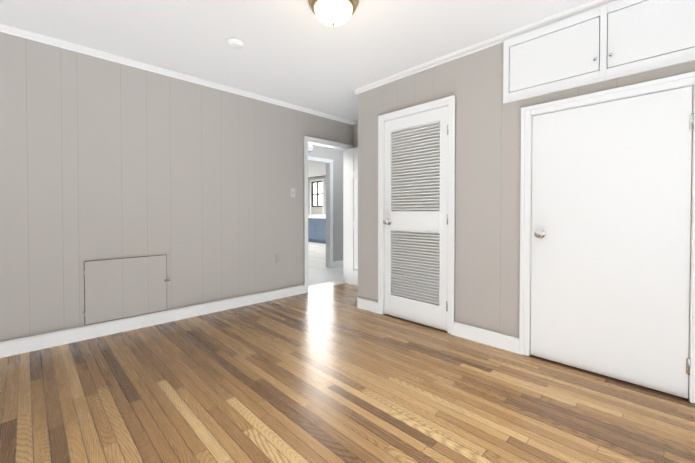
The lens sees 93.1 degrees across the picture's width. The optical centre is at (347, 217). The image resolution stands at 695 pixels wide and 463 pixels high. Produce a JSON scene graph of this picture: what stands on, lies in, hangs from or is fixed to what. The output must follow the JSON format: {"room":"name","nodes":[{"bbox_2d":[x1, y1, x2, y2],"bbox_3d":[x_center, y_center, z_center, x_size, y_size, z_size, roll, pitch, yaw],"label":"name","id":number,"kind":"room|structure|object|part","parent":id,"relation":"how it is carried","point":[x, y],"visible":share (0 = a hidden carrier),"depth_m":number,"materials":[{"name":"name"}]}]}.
{"room":"empty bedroom","nodes":[
{"label":"empty bedroom","id":0,"kind":"room"},
{"bbox_2d":[0,32,352,341],"bbox_3d":[-1.810,-0.199,3.295,5.440,2.470,0.120,-1,1,-44],"label":"wall","id":1,"kind":"structure","parent":0,"point":[104,159],"depth_m":3.05,"materials":[{"name":"paint"}]},
{"bbox_2d":[82,255,166,324],"bbox_3d":[-2.014,0.645,3.014,0.651,0.540,0.014,-1,1,-44],"label":"panel","id":2,"kind":"object","parent":1,"relation":"attached to","point":[121,288],"depth_m":3.00,"materials":[{"name":"paint"}]},
{"bbox_3d":[-2.235,0.648,2.797,0.030,0.400,0.014,-1,1,-44],"label":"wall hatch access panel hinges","id":3,"kind":"part","parent":2,"relation":"part of","materials":[{"name":"grey paint"}]},
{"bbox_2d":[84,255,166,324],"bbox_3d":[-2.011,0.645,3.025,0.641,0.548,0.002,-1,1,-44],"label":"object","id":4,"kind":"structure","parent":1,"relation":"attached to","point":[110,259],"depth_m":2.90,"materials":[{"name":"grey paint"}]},
{"bbox_2d":[0,285,304,357],"bbox_3d":[-2.089,0.983,2.944,4.226,0.116,0.015,-1,1,-44],"label":"baseboard","id":5,"kind":"structure","parent":1,"relation":"attached to","point":[82,333],"depth_m":3.03,"materials":[{"name":"white wood"}]},
{"bbox_2d":[0,23,355,124],"bbox_3d":[-1.753,-1.410,3.219,5.200,0.046,0.042,-1,1,-44],"label":"crown molding","id":6,"kind":"structure","parent":1,"relation":"attached to","point":[7,29],"depth_m":3.09,"materials":[{"name":"white wood"}]},
{"bbox_2d":[276,254,280,263],"bbox_3d":[-0.871,0.524,4.135,0.070,0.114,0.008,-1,1,-44],"label":"electrical outlet plate","id":7,"kind":"object","parent":1,"relation":"attached to","point":[278,258],"visible":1,"depth_m":4.13,"materials":[{"name":"grey paint"}]},
{"bbox_2d":[291,188,294,196],"bbox_3d":[-0.706,-0.319,4.276,0.070,0.114,0.019,-1,1,-44],"label":"switch plate","id":8,"kind":"object","parent":1,"relation":"attached to","point":[292,192],"visible":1,"depth_m":4.28,"materials":[{"name":"grey plastic"}]},
{"bbox_2d":[308,141,347,282],"bbox_3d":[-0.298,-0.016,4.776,0.820,2.060,0.120,-1,1,-44],"label":"lining","id":9,"kind":"object","parent":1,"relation":"attached to","point":[345,212],"depth_m":5.07,"materials":[{"name":"white wood"}]},
{"bbox_2d":[348,147,357,284],"bbox_3d":[0.263,-0.009,4.669,0.105,2.025,0.774,-1,1,-44],"label":"hall door","id":10,"kind":"structure","parent":9,"relation":"attached to","point":[353,216],"depth_m":4.88,"materials":[{"name":"white wood"}]},
{"bbox_2d":[304,136,352,292],"bbox_3d":[-0.250,-0.040,4.728,0.915,2.106,0.015,-1,1,-44],"label":"door frame","id":11,"kind":"structure","parent":1,"relation":"attached to","point":[306,138],"depth_m":4.59,"materials":[{"name":"white wood"}]},
{"bbox_2d":[0,0,591,176],"bbox_3d":[-1.762,-1.499,6.373,9.840,0.040,13.520,-1,1,-44],"label":"ceiling","id":12,"kind":"structure","parent":0,"point":[297,52],"depth_m":2.56,"materials":[{"name":"white paint"}]},
{"bbox_2d":[227,38,243,48],"bbox_3d":[-0.911,-1.405,2.675,0.132,0.040,0.132,-1,1,-44],"label":"smoke detector","id":13,"kind":"object","parent":12,"relation":"attached to","point":[234,43],"visible":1,"depth_m":2.65,"materials":[{"name":"white plastic"}]},
{"bbox_2d":[308,0,358,26],"bbox_3d":[-0.092,-1.330,2.146,0.328,0.175,0.328,-1,1,-44],"label":"flush-mount ceiling light","id":14,"kind":"object","parent":12,"relation":"attached to","point":[333,13],"visible":1,"depth_m":2.09,"materials":[{"name":"white glass"}]},
{"bbox_2d":[308,175,325,213],"bbox_3d":[-0.348,-0.325,11.895,0.120,2.470,7.630,-1,1,-44],"label":"wall","id":15,"kind":"structure","parent":0,"point":[316,210],"depth_m":12.74,"materials":[{"name":"grey paint"}]},
{"bbox_2d":[310,179,323,213],"bbox_3d":[-1.159,-0.273,12.676,0.088,2.344,0.828,-1,1,-44],"label":"window","id":16,"kind":"structure","parent":15,"relation":"in","point":[318,193],"depth_m":12.65,"materials":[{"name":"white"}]},
{"bbox_2d":[308,214,325,217],"bbox_3d":[-1.326,-0.063,12.782,0.020,0.100,4.220,-1,1,-44],"label":"countertop","id":17,"kind":"structure","parent":15,"relation":"attached to","point":[309,215],"depth_m":12.48,"materials":[{"name":"white stone"}]},
{"bbox_2d":[308,145,342,261],"bbox_3d":[-0.426,-0.244,6.398,7.920,2.470,0.120,-1,1,-44],"label":"wall","id":18,"kind":"structure","parent":0,"point":[335,156],"depth_m":6.52,"materials":[{"name":"grey paint"}]},
{"bbox_2d":[308,144,312,151],"bbox_3d":[-0.687,-1.274,6.021,0.140,0.140,0.032,-1,1,-44],"label":"door chime","id":19,"kind":"object","parent":18,"relation":"attached to","point":[310,147],"visible":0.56,"depth_m":6.01,"materials":[{"name":"white plastic"}]},
{"bbox_2d":[333,260,342,267],"bbox_3d":[0.182,0.925,6.915,1.311,0.116,0.015,-1,1,-44],"label":"baseboard","id":20,"kind":"structure","parent":18,"relation":"attached to","point":[336,263],"depth_m":6.54,"materials":[{"name":"white wood"}]},
{"bbox_2d":[308,242,344,290],"bbox_3d":[-2.678,0.987,8.718,7.920,0.060,8.940,-1,1,-44],"label":"floor","id":21,"kind":"structure","parent":0,"point":[321,274],"depth_m":6.15,"materials":[{"name":"white tile"}]},
{"bbox_2d":[308,218,315,241],"bbox_3d":[-1.118,0.472,12.154,0.613,0.870,0.732,-1,1,-44],"label":"base cabinet","id":22,"kind":"object","parent":21,"relation":"on","point":[311,221],"depth_m":11.90,"materials":[{"name":"blue"}]},
{"bbox_2d":[316,218,325,243],"bbox_3d":[-0.698,0.478,11.725,0.613,0.870,0.732,-1,1,-44],"label":"base cabinet","id":23,"kind":"object","parent":21,"relation":"on","point":[316,228],"depth_m":11.53,"materials":[{"name":"blue wood"}]},
{"bbox_2d":[0,283,694,462],"bbox_3d":[-0.208,1.089,1.677,5.440,0.060,4.580,-1,1,-44],"label":"floor","id":24,"kind":"structure","parent":0,"point":[332,374],"depth_m":1.90,"materials":[{"name":"brown wood"}]},
{"bbox_2d":[382,314,448,333],"bbox_3d":[0.674,1.035,3.258,0.112,0.002,0.876,-1,1,-44],"label":"threshold strip","id":25,"kind":"object","parent":24,"relation":"on","point":[437,329],"depth_m":3.21,"materials":[{"name":"brown wood"}]},
{"bbox_2d":[525,355,693,403],"bbox_3d":[1.696,1.050,2.214,0.112,0.002,0.972,-1,1,-44],"label":"threshold strip","id":26,"kind":"object","parent":24,"relation":"on","point":[619,381],"depth_m":2.12,"materials":[{"name":"brown wood"}]},
{"bbox_2d":[353,124,357,147],"bbox_3d":[1.714,-0.202,3.497,0.120,2.470,4.520,-1,1,-44],"label":"wall","id":27,"kind":"structure","parent":0,"point":[355,135],"depth_m":5.02,"materials":[{"name":"paint"}]},
{"bbox_2d":[358,42,694,337],"bbox_3d":[1.396,-0.188,2.510,0.100,2.470,3.554,-1,1,-44],"label":"wall","id":28,"kind":"structure","parent":0,"point":[487,195],"depth_m":2.75,"materials":[{"name":"paint"}]},
{"bbox_2d":[356,297,377,312],"bbox_3d":[0.224,0.973,3.644,0.015,0.116,0.310,-1,1,-44],"label":"baseboard","id":29,"kind":"structure","parent":28,"relation":"attached to","point":[361,303],"depth_m":3.64,"materials":[{"name":"white wood"}]},
{"bbox_2d":[383,105,447,313],"bbox_3d":[0.678,0.006,3.247,0.100,2.060,0.776,-1,1,-44],"label":"lining","id":30,"kind":"object","parent":28,"relation":"attached to","point":[445,105],"depth_m":3.47,"materials":[{"name":"white wood"}]},
{"bbox_2d":[383,106,447,330],"bbox_3d":[0.638,0.013,3.197,0.105,2.025,0.744,-1,1,-44],"label":"door","id":31,"kind":"structure","parent":30,"relation":"attached to","point":[415,221],"depth_m":3.19,"materials":[{"name":"white wood"}]},
{"bbox_2d":[378,95,455,334],"bbox_3d":[0.636,-0.017,3.205,0.015,2.106,0.871,-1,1,-44],"label":"door frame","id":32,"kind":"structure","parent":28,"relation":"attached to","point":[450,101],"depth_m":2.94,"materials":[{"name":"white wood"}]},
{"bbox_2d":[353,0,616,94],"bbox_3d":[1.271,-1.400,2.519,0.042,0.046,3.426,-1,1,-44],"label":"crown molding","id":33,"kind":"structure","parent":28,"relation":"attached to","point":[482,45],"depth_m":2.65,"materials":[{"name":"white wood"}]},
{"bbox_2d":[454,322,518,353],"bbox_3d":[1.132,0.986,2.717,0.015,0.116,0.538,-1,1,-44],"label":"baseboard","id":34,"kind":"structure","parent":28,"relation":"attached to","point":[498,340],"depth_m":2.69,"materials":[{"name":"white wood"}]},
{"bbox_2d":[503,0,694,103],"bbox_3d":[1.655,-1.128,2.131,0.042,0.486,1.248,-1,1,-44],"label":"upper cabinet","id":35,"kind":"object","parent":28,"relation":"attached to","point":[616,39],"visible":1,"depth_m":2.14,"materials":[{"name":"white wood"}]},
{"bbox_2d":[519,72,694,403],"bbox_3d":[1.657,0.116,2.163,0.015,1.871,0.967,-1,1,-44],"label":"door frame","id":36,"kind":"structure","parent":28,"relation":"attached to","point":[640,88],"depth_m":2.39,"materials":[{"name":"white wood"}]},
{"bbox_2d":[529,83,694,400],"bbox_3d":[1.700,0.139,2.204,0.100,1.825,0.872,-1,1,-44],"label":"lining","id":37,"kind":"object","parent":28,"relation":"attached to","point":[693,85],"depth_m":1.92,"materials":[{"name":"white wood"}]},
{"bbox_2d":[530,86,693,398],"bbox_3d":[1.659,0.145,2.156,0.105,1.790,0.840,-1,1,-44],"label":"slab door","id":38,"kind":"structure","parent":37,"relation":"attached to","point":[610,238],"depth_m":2.11,"materials":[{"name":"white wood"}]},
{"label":"outside","id":39,"kind":"structure","parent":0,"visible":0},
{"bbox_2d":[314,182,321,205],"bbox_3d":[-1.017,-0.893,12.806,0.010,1.580,1.300,-1,1,-44],"label":"sky","id":40,"kind":"structure","parent":39,"point":[315,192],"depth_m":12.95,"materials":[{"name":"white"}]}
]}

